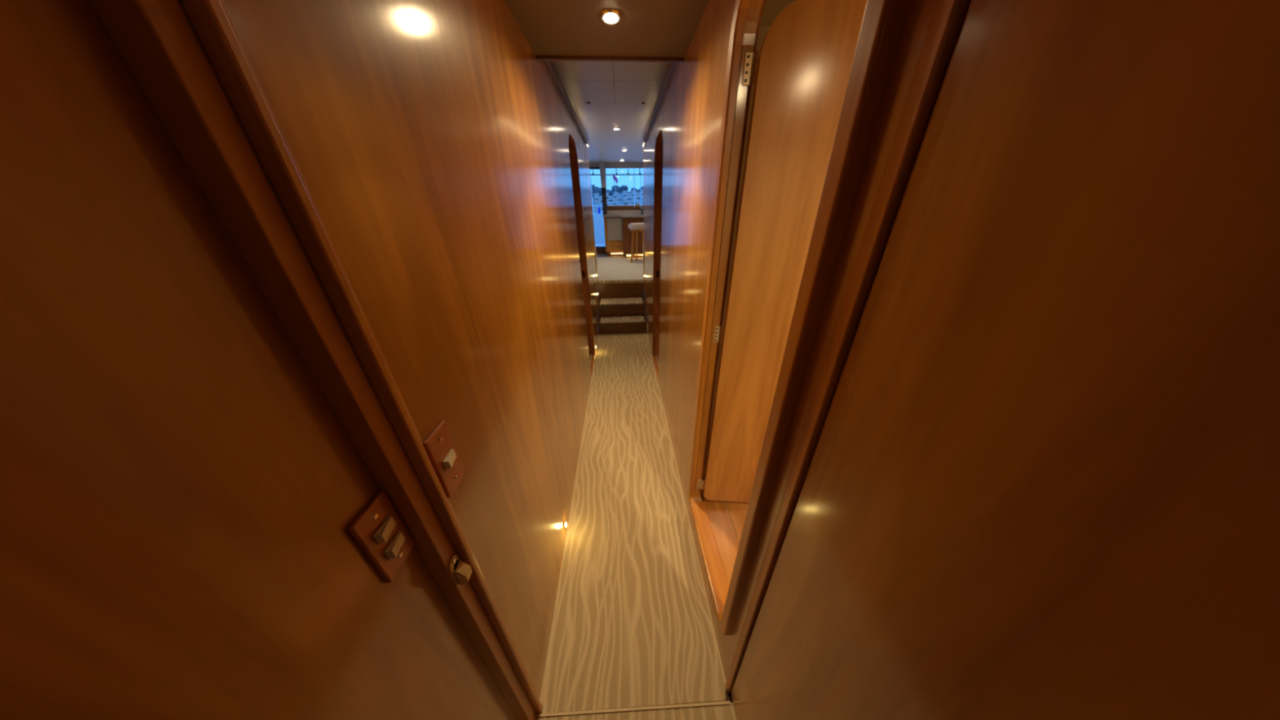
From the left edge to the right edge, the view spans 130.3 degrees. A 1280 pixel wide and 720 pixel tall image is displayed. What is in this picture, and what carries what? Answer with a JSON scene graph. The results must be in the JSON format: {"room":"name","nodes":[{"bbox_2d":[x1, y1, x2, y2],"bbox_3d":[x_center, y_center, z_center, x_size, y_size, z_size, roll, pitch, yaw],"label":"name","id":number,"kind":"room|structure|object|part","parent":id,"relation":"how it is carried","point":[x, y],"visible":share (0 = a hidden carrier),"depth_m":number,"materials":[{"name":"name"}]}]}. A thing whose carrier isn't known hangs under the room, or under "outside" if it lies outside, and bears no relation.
{"room":"ship interior","nodes":[
{"label":"ship interior","id":0,"kind":"room"},
{"bbox_2d":[0,0,599,719],"bbox_3d":[-0.469,-0.230,1.380,0.105,2.164,5.520,-2,27,-3],"label":"wall","id":1,"kind":"structure","parent":0,"point":[180,493],"depth_m":0.31,"materials":[{"name":"brown wood"}]},
{"bbox_2d":[88,0,535,719],"bbox_3d":[-0.386,0.262,0.495,0.060,2.090,0.030,-2,27,-3],"label":"trim","id":2,"kind":"structure","parent":1,"relation":"attached to","point":[156,39],"depth_m":0.30,"materials":[{"name":"brown wood"}]},
{"bbox_2d":[177,0,542,713],"bbox_3d":[-0.361,0.250,0.518,0.043,2.090,0.014,-2,27,-3],"label":"trim","id":3,"kind":"structure","parent":1,"relation":"attached to","point":[208,20],"depth_m":0.32,"materials":[{"name":"brown wood"}]},
{"bbox_2d":[346,489,414,582],"bbox_3d":[-0.376,0.265,0.443,0.018,0.132,0.060,-2,27,-3],"label":"light switch","id":4,"kind":"object","parent":1,"relation":"attached to","point":[380,531],"visible":1,"depth_m":0.43,"materials":[{"name":"brown wood"}]},
{"bbox_2d":[422,420,465,497],"bbox_3d":[-0.347,0.180,0.538,0.018,0.132,0.060,-2,27,-3],"label":"light switch","id":5,"kind":"object","parent":1,"relation":"attached to","point":[440,448],"visible":1,"depth_m":0.53,"materials":[{"name":"brown wood"}]},
{"bbox_2d":[448,554,471,585],"bbox_3d":[-0.344,0.403,0.571,0.022,0.072,0.026,-2,27,-3],"label":"door knob","id":6,"kind":"object","parent":1,"relation":"in","point":[460,571],"depth_m":0.56,"materials":[{"name":"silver metal"}]},
{"bbox_3d":[-0.353,0.404,0.570,0.004,0.072,0.026,-2,27,-3],"label":"strike plate","id":7,"kind":"part","parent":6,"relation":"part of","materials":[{"name":"gold metal"}]},
{"bbox_2d":[542,60,587,144],"bbox_3d":[-0.516,-1.892,2.270,0.028,0.044,2.220,-2,27,-3],"label":"trim","id":8,"kind":"structure","parent":1,"relation":"attached to","point":[549,65],"depth_m":1.85,"materials":[{"name":"brown wood"}]},
{"bbox_2d":[563,520,567,529],"bbox_3d":[-0.374,0.831,1.487,0.014,0.042,0.022,-2,27,-3],"label":"light","id":9,"kind":"object","parent":1,"relation":"attached to","point":[565,524],"visible":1,"depth_m":1.48,"materials":[{"name":"silver metal"}]},
{"bbox_2d":[568,133,595,377],"bbox_3d":[-0.572,-0.825,2.706,0.132,2.005,0.560,-2,27,-3],"label":"door","id":10,"kind":"structure","parent":1,"relation":"in","point":[572,149],"depth_m":2.85,"materials":[{"name":"brown wood"}]},
{"bbox_2d":[592,213,604,243],"bbox_3d":[-0.101,-3.889,8.725,9.000,0.780,0.150,-2,27,-3],"label":"wall","id":11,"kind":"structure","parent":0,"point":[598,219],"depth_m":8.60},
{"bbox_2d":[591,204,618,206],"bbox_3d":[-0.108,-4.348,8.528,8.800,0.219,0.034,-2,27,-3],"label":"rail","id":12,"kind":"object","parent":11,"relation":"on","point":[592,205],"visible":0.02,"depth_m":8.42,"materials":[{"name":"grey metal"}]},
{"bbox_2d":[551,61,669,162],"bbox_3d":[0.008,-2.750,3.601,4.000,0.007,5.500,-2,27,-3],"label":"ceiling","id":13,"kind":"structure","parent":0,"point":[597,122],"depth_m":2.47,"materials":[{"name":"white paint"}]},
{"bbox_2d":[596,253,625,257],"bbox_3d":[-0.118,-2.269,6.391,3.800,0.010,0.528,-2,27,-3],"label":"floor tile","id":14,"kind":"structure","parent":0,"point":[597,255],"depth_m":6.25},
{"bbox_2d":[604,217,623,256],"bbox_3d":[-0.537,-2.591,6.214,0.370,0.732,0.485,-2,27,-3],"label":"base cabinet","id":15,"kind":"object","parent":14,"relation":"on","point":[614,247],"visible":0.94,"depth_m":6.08,"materials":[{"name":"brown wood"}]},
{"bbox_2d":[606,217,622,240],"bbox_3d":[-0.501,-2.612,5.931,0.305,0.403,0.062,-2,27,-3],"label":"fridge","id":16,"kind":"object","parent":15,"relation":"in","point":[615,226],"visible":1,"depth_m":5.93,"materials":[{"name":"silver metal"}]},
{"bbox_3d":[-0.507,-2.390,6.069,0.324,0.097,0.019,-2,27,-3],"label":"drawer","id":17,"kind":"part","parent":15,"relation":"part of","materials":[{"name":"brown wood"}]},
{"bbox_3d":[-0.506,-2.296,6.117,0.324,0.100,0.019,-2,27,-3],"label":"drawer","id":18,"kind":"part","parent":15,"relation":"part of","materials":[{"name":"brown wood"}]},
{"bbox_2d":[622,217,643,257],"bbox_3d":[0.570,-2.571,6.149,1.828,0.732,0.750,-2,27,-3],"label":"kitchen island","id":19,"kind":"object","parent":14,"relation":"on","point":[627,233],"visible":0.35,"depth_m":5.78,"materials":[{"name":"brown wood"}]},
{"bbox_2d":[603,209,643,217],"bbox_3d":[0.399,-2.935,5.927,2.265,0.118,0.808,-2,27,-3],"label":"island countertop","id":20,"kind":"structure","parent":19,"relation":"on","point":[624,214],"depth_m":6.20,"materials":[{"name":"stone"}]},
{"bbox_2d":[633,204,643,214],"bbox_3d":[-0.005,-2.971,5.843,0.251,0.183,0.051,-6,28,-11],"label":"faucet","id":21,"kind":"object","parent":20,"relation":"on","point":[635,205],"visible":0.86,"depth_m":5.82,"materials":[{"name":"silver metal"}]},
{"bbox_2d":[612,172,617,204],"bbox_3d":[-0.672,-4.658,8.284,0.157,1.000,0.056,0,27,2],"label":"flag","id":22,"kind":"object","parent":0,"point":[615,178],"visible":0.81,"depth_m":8.14,"materials":[{"name":"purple fabric"}]},
{"bbox_2d":[588,162,643,253],"bbox_3d":[0.080,-3.124,6.298,3.350,1.795,0.060,-2,27,-3],"label":"wall","id":23,"kind":"structure","parent":0,"point":[591,164],"depth_m":5.88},
{"bbox_2d":[589,161,606,248],"bbox_3d":[-1.126,-3.123,6.105,0.925,1.595,0.230,-2,27,-3],"label":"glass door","id":24,"kind":"structure","parent":23,"relation":"in","point":[604,194],"depth_m":5.82,"materials":[{"name":"metal"}]},
{"bbox_2d":[603,187,607,213],"bbox_3d":[-0.722,-3.256,6.071,0.073,0.465,0.050,-2,27,-3],"label":"trim","id":25,"kind":"structure","parent":23,"relation":"attached to","point":[605,208],"depth_m":6.09,"materials":[{"name":"metal"}]},
{"bbox_2d":[606,209,641,214],"bbox_3d":[0.401,-3.133,6.267,2.210,0.076,0.023,-2,27,-3],"label":"backsplash","id":26,"kind":"structure","parent":23,"relation":"attached to","point":[637,211],"depth_m":6.22,"materials":[{"name":"stone"}]},
{"bbox_2d":[605,166,643,206],"bbox_3d":[0.518,-3.570,6.100,2.460,0.688,0.040,-2,27,-3],"label":"window","id":27,"kind":"structure","parent":23,"relation":"in","point":[626,166],"depth_m":5.90,"materials":[{"name":"clear glass"}]},
{"bbox_2d":[586,145,644,301],"bbox_3d":[0.038,-1.536,3.928,3.960,2.139,0.130,-2,27,-3],"label":"wall","id":28,"kind":"structure","parent":0,"point":[587,146],"depth_m":3.72,"materials":[{"name":"brown wood"}]},
{"bbox_2d":[595,245,598,280],"bbox_3d":[-0.590,-1.310,4.024,0.010,0.458,0.075,-2,27,-3],"label":"trim","id":29,"kind":"structure","parent":28,"relation":"attached to","point":[595,246],"depth_m":3.99,"materials":[{"name":"white paint"}]},
{"bbox_2d":[643,244,644,279],"bbox_3d":[0.049,-1.334,4.058,0.010,0.458,0.075,-2,27,-3],"label":"trim","id":30,"kind":"structure","parent":28,"relation":"attached to","point":[643,245],"depth_m":4.02,"materials":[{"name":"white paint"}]},
{"bbox_2d":[539,332,732,713],"bbox_3d":[-0.057,0.841,1.717,0.920,0.056,5.190,-2,27,-3],"label":"floor","id":31,"kind":"structure","parent":0,"point":[728,698],"depth_m":1.02,"materials":[{"name":"beige carpet"}]},
{"bbox_2d":[597,279,647,334],"bbox_3d":[-0.249,-0.740,4.069,0.648,0.600,0.556,-2,27,-3],"label":"staircase","id":32,"kind":"structure","parent":31,"relation":"on","point":[621,305],"depth_m":4.07,"materials":[{"name":"brown wood"}]},
{"bbox_2d":[539,333,726,713],"bbox_3d":[-0.123,0.410,2.485,0.650,0.008,3.355,-2,27,-3],"label":"hallway carpet","id":33,"kind":"object","parent":31,"relation":"on","point":[633,626],"visible":0.9,"depth_m":1.38,"materials":[{"name":"beige carpet"}]},
{"bbox_2d":[535,700,737,719],"bbox_3d":[0.048,1.571,0.225,0.742,0.008,1.761,-2,27,-3],"label":"carpet","id":34,"kind":"object","parent":31,"relation":"on","point":[719,710],"visible":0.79,"depth_m":0.99,"materials":[{"name":"beige carpet"}]},
{"bbox_2d":[505,0,795,57],"bbox_3d":[0.478,-0.626,-0.117,1.910,0.030,3.222,-2,27,-3],"label":"ceiling","id":35,"kind":"structure","parent":0,"point":[645,28],"depth_m":1.08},
{"bbox_2d":[600,9,621,23],"bbox_3d":[-0.101,-1.183,1.024,0.073,0.010,0.073,-2,27,-3],"label":"recessed light","id":36,"kind":"object","parent":35,"relation":"in","point":[610,16],"visible":1,"depth_m":1.01,"materials":[{"name":"silver metal"}]},
{"bbox_2d":[701,427,748,585],"bbox_3d":[0.818,0.931,1.015,0.941,0.018,2.250,-2,27,-3],"label":"floor","id":37,"kind":"structure","parent":0,"point":[726,540],"depth_m":1.35,"materials":[{"name":"brown wood"}]},
{"bbox_2d":[709,26,770,427],"bbox_3d":[0.778,-0.408,1.564,1.053,1.900,0.050,-2,27,-3],"label":"wall","id":38,"kind":"structure","parent":0,"point":[763,30],"depth_m":1.34,"materials":[{"name":"brown wood"}]},
{"bbox_2d":[706,450,748,542],"bbox_3d":[0.871,0.929,1.018,0.844,0.018,2.250,-2,27,-3],"label":"trim","id":39,"kind":"structure","parent":38,"relation":"attached to","point":[706,451],"depth_m":1.38,"materials":[{"name":"brown wood"}]},
{"bbox_2d":[644,0,937,680],"bbox_3d":[0.190,-0.667,2.212,0.030,2.160,3.728,-2,27,-3],"label":"wall","id":40,"kind":"structure","parent":0,"point":[689,116],"depth_m":1.07,"materials":[{"name":"brown wood"}]},
{"bbox_2d":[652,128,662,380],"bbox_3d":[0.212,-0.803,2.644,0.132,2.005,0.590,-2,27,-3],"label":"door","id":41,"kind":"structure","parent":40,"relation":"in","point":[658,175],"depth_m":2.80,"materials":[{"name":"brown wood"}]},
{"bbox_2d":[643,62,677,142],"bbox_3d":[0.116,-1.889,2.249,0.028,0.044,2.100,-2,27,-3],"label":"trim","id":42,"kind":"structure","parent":40,"relation":"attached to","point":[672,66],"depth_m":1.89,"materials":[{"name":"brown wood"}]},
{"bbox_2d":[688,0,907,635],"bbox_3d":[0.524,0.017,0.863,0.549,1.810,0.580,-2,27,-3],"label":"door","id":43,"kind":"structure","parent":40,"relation":"in","point":[819,75],"depth_m":0.78,"materials":[{"name":"brown wood"}]},
{"bbox_2d":[725,0,971,692],"bbox_3d":[0.308,0.188,0.545,0.034,2.160,0.025,-2,27,-3],"label":"trim","id":44,"kind":"structure","parent":40,"relation":"attached to","point":[948,16],"depth_m":0.37,"materials":[{"name":"brown wood"}]},
{"bbox_3d":[0.020,-4.161,6.200,9.000,0.070,0.700,-2,27,-3],"label":"ceiling","id":45,"kind":"structure","parent":0,"visible":0},
{"bbox_2d":[590,168,643,175],"bbox_3d":[0.114,-4.089,6.357,3.800,0.202,0.044,-2,27,-3],"label":"rail","id":46,"kind":"object","parent":45,"relation":"attached to","point":[593,174],"visible":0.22,"depth_m":6.36,"materials":[{"name":"metal"}]},
{"bbox_3d":[0.115,-4.007,6.399,3.800,0.018,0.024,-2,27,-3],"label":"rail","id":47,"kind":"part","parent":46,"relation":"part of","materials":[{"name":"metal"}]},
{"bbox_3d":[-0.054,-1.769,5.528,4.000,0.092,2.965,-2,27,-3],"label":"floor","id":48,"kind":"structure","parent":0,"visible":0},
{"bbox_2d":[596,256,643,280],"bbox_3d":[-0.031,-1.645,5.177,3.800,0.008,2.205,-2,27,-3],"label":"carpet","id":49,"kind":"object","parent":48,"relation":"on","point":[608,268],"visible":0.21,"depth_m":4.93,"materials":[{"name":"beige carpet"}]},
{"bbox_2d":[628,222,643,262],"bbox_3d":[0.002,-2.113,5.358,0.410,0.652,0.410,-2,27,-3],"label":"bar stool","id":50,"kind":"object","parent":49,"relation":"on","point":[637,227],"visible":0.62,"depth_m":5.25,"materials":[{"name":"beige leather"}]},
{"bbox_3d":[-0.136,-2.037,5.332,0.080,0.544,0.039,-9,28,-15],"label":"leg","id":51,"kind":"part","parent":50,"relation":"part of","materials":[{"name":"brown wood"}]},
{"bbox_3d":[-0.001,-2.363,5.230,0.410,0.090,0.410,-2,27,-3],"label":"seat","id":52,"kind":"part","parent":50,"relation":"part of","materials":[{"name":"beige leather"}]},
{"bbox_3d":[-0.001,-2.312,5.256,0.340,0.025,0.340,-2,27,-3],"label":"seat","id":53,"kind":"part","parent":50,"relation":"part of","materials":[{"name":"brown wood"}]},
{"bbox_3d":[-0.060,-2.126,5.505,0.039,0.544,0.080,-15,30,-26],"label":"leg","id":54,"kind":"part","parent":50,"relation":"part of","materials":[{"name":"brown wood"}]},
{"bbox_3d":[0.064,-2.003,5.261,0.039,0.544,0.080,-15,30,-26],"label":"leg","id":55,"kind":"part","parent":50,"relation":"part of","materials":[{"name":"brown wood"}]},
{"bbox_3d":[-0.120,-1.451,1.244,1.800,0.154,0.016,-2,27,-3],"label":"wall header","id":56,"kind":"structure","parent":0,"visible":0},
{"bbox_2d":[535,55,684,62],"bbox_3d":[-0.129,-1.351,1.293,0.649,0.067,0.020,-2,27,-3],"label":"trim","id":57,"kind":"structure","parent":56,"relation":"attached to","point":[548,58],"depth_m":1.30,"materials":[{"name":"brown wood"}]},
{"label":"outside","id":58,"kind":"structure","parent":0,"visible":0},
{"bbox_2d":[595,243,605,246],"bbox_3d":[-0.020,-2.950,7.861,9.000,0.100,2.550,-2,27,-3],"label":"deck","id":59,"kind":"object","parent":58,"point":[596,244],"depth_m":8.43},
{"bbox_3d":[0.423,0.631,-0.237,0.028,2.094,1.749,-2,27,-3],"label":"wall","id":60,"kind":"structure","parent":0,"visible":0},
{"bbox_2d":[730,0,1279,719],"bbox_3d":[0.307,0.408,0.247,0.095,2.018,0.698,-2,27,-3],"label":"door","id":61,"kind":"structure","parent":60,"relation":"in","point":[1042,482],"depth_m":0.21,"materials":[{"name":"brown wood"}]},
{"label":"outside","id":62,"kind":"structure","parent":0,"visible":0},
{"bbox_3d":[-4.407,-29.075,63.434,320.000,0.200,120.300,-2,27,-3],"label":"harbour water","id":63,"kind":"object","parent":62,"visible":0},
{"bbox_2d":[590,170,594,213],"bbox_3d":[-8.708,-29.739,53.943,5.000,10.250,1.600,-2,27,-3],"label":"boat","id":64,"kind":"object","parent":63,"relation":"on","point":[590,171],"visible":0.02,"depth_m":53.65,"materials":[{"name":"metal"}]},
{"bbox_2d":[633,168,635,204],"bbox_3d":[-0.899,-27.291,49.001,5.000,10.250,1.600,-2,27,-3],"label":"boat","id":65,"kind":"object","parent":63,"relation":"on","point":[633,168],"visible":0.03,"depth_m":48.32,"materials":[{"name":"metal"}]},
{"bbox_2d":[640,174,641,204],"bbox_3d":[0.215,-32.831,59.753,5.000,10.250,1.600,-2,27,-3],"label":"boat","id":66,"kind":"object","parent":63,"relation":"on","point":[641,175],"visible":0.02,"depth_m":59.10,"materials":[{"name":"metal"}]},
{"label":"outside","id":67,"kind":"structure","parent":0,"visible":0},
{"bbox_2d":[593,191,642,213],"bbox_3d":[-9.720,-71.765,134.231,300.000,11.302,95.000,-2,27,-3],"label":"hillside","id":68,"kind":"structure","parent":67,"point":[620,193],"depth_m":122.38,"materials":[{"name":"blue"}]},
{"bbox_2d":[590,184,600,197],"bbox_3d":[-22.199,-77.891,136.167,8.237,5.953,5.977,-2,27,-3],"label":"tree","id":69,"kind":"object","parent":68,"relation":"on","point":[594,190],"visible":0.39,"depth_m":134.34,"materials":[{"name":"green plant"}]},
{"bbox_2d":[593,193,599,201],"bbox_3d":[-17.697,-65.485,121.678,2.093,5.245,3.600,-2,27,-3],"label":"house","id":70,"kind":"structure","parent":68,"relation":"on","point":[596,195],"depth_m":119.91,"materials":[{"name":"paint"}]},
{"bbox_2d":[594,208,600,213],"bbox_3d":[-13.599,-46.152,95.853,2.041,5.164,3.600,-2,27,-3],"label":"house","id":71,"kind":"structure","parent":68,"relation":"on","point":[596,211],"depth_m":93.90,"materials":[{"name":"paint"}]},
{"bbox_2d":[595,200,600,208],"bbox_3d":[-15.266,-55.928,108.737,2.162,4.958,3.600,-2,27,-3],"label":"house","id":72,"kind":"structure","parent":68,"relation":"on","point":[597,202],"depth_m":106.93,"materials":[{"name":"paint"}]},
{"bbox_2d":[595,186,601,195],"bbox_3d":[-20.952,-83.363,147.697,6.851,5.673,6.349,-2,27,-3],"label":"tree","id":73,"kind":"object","parent":68,"relation":"on","point":[597,188],"visible":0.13,"depth_m":145.43,"materials":[{"name":"green plant"}]},
{"bbox_2d":[606,189,613,195],"bbox_3d":[-13.880,-72.254,128.601,4.863,3.468,4.563,-2,27,-3],"label":"tree","id":74,"kind":"object","parent":68,"relation":"on","point":[611,192],"visible":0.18,"depth_m":127.14,"materials":[{"name":"green plant"}]},
{"bbox_2d":[608,195,613,203],"bbox_3d":[-11.363,-61.170,115.336,1.789,4.866,3.600,-2,27,-3],"label":"house","id":75,"kind":"structure","parent":68,"relation":"on","point":[610,197],"depth_m":113.57,"materials":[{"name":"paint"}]},
{"bbox_2d":[613,198,617,204],"bbox_3d":[-8.888,-56.516,108.892,2.056,5.102,3.600,-2,27,-3],"label":"house","id":76,"kind":"structure","parent":68,"relation":"on","point":[615,201],"depth_m":107.05,"materials":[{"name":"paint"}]},
{"bbox_2d":[613,191,617,198],"bbox_3d":[-9.738,-66.303,121.828,1.778,5.039,3.600,-2,27,-3],"label":"house","id":77,"kind":"structure","parent":68,"relation":"on","point":[615,195],"depth_m":119.98,"materials":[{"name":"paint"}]},
{"bbox_2d":[617,195,621,202],"bbox_3d":[-8.062,-61.505,115.401,1.846,4.866,3.600,-2,27,-3],"label":"house","id":78,"kind":"structure","parent":68,"relation":"on","point":[619,197],"depth_m":113.64,"materials":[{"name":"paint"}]},
{"bbox_2d":[611,184,628,193],"bbox_3d":[-9.651,-81.109,142.521,8.156,5.538,5.416,-2,27,-3],"label":"tree","id":79,"kind":"object","parent":68,"relation":"on","point":[620,189],"visible":0.61,"depth_m":140.73,"materials":[{"name":"green plant"}]},
{"bbox_2d":[622,191,627,199],"bbox_3d":[-5.940,-66.756,121.868,2.142,5.081,3.600,-2,27,-3],"label":"house","id":80,"kind":"structure","parent":68,"relation":"on","point":[624,193],"depth_m":120.14,"materials":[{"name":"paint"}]},
{"bbox_2d":[623,198,627,204],"bbox_3d":[-5.242,-56.733,109.041,1.656,4.922,3.600,-2,27,-3],"label":"house","id":81,"kind":"structure","parent":68,"relation":"on","point":[625,200],"depth_m":107.23,"materials":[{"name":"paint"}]},
{"bbox_2d":[626,193,631,201],"bbox_3d":[-4.278,-61.976,115.430,1.852,5.111,3.600,-2,27,-3],"label":"house","id":82,"kind":"structure","parent":68,"relation":"on","point":[628,195],"depth_m":113.65,"materials":[{"name":"paint"}]},
{"bbox_2d":[631,190,636,197],"bbox_3d":[-2.560,-67.016,121.976,2.132,4.904,3.600,-2,27,-3],"label":"house","id":83,"kind":"structure","parent":68,"relation":"on","point":[632,191],"depth_m":120.26,"materials":[{"name":"paint"}]},
{"bbox_2d":[631,196,637,204],"bbox_3d":[-1.985,-57.120,109.076,1.920,5.249,3.600,-2,27,-3],"label":"house","id":84,"kind":"structure","parent":68,"relation":"on","point":[633,197],"depth_m":107.29,"materials":[{"name":"paint"}]},
{"bbox_2d":[630,186,643,192],"bbox_3d":[-0.805,-75.959,134.738,7.700,5.173,6.304,-2,27,-3],"label":"tree","id":85,"kind":"object","parent":68,"relation":"on","point":[632,188],"visible":0.26,"depth_m":132.93,"materials":[{"name":"green plant"}]},
{"bbox_2d":[635,192,639,201],"bbox_3d":[-0.887,-62.327,115.492,1.778,5.272,3.600,-2,27,-3],"label":"house","id":86,"kind":"structure","parent":68,"relation":"on","point":[637,194],"depth_m":113.79,"materials":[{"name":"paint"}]}
]}

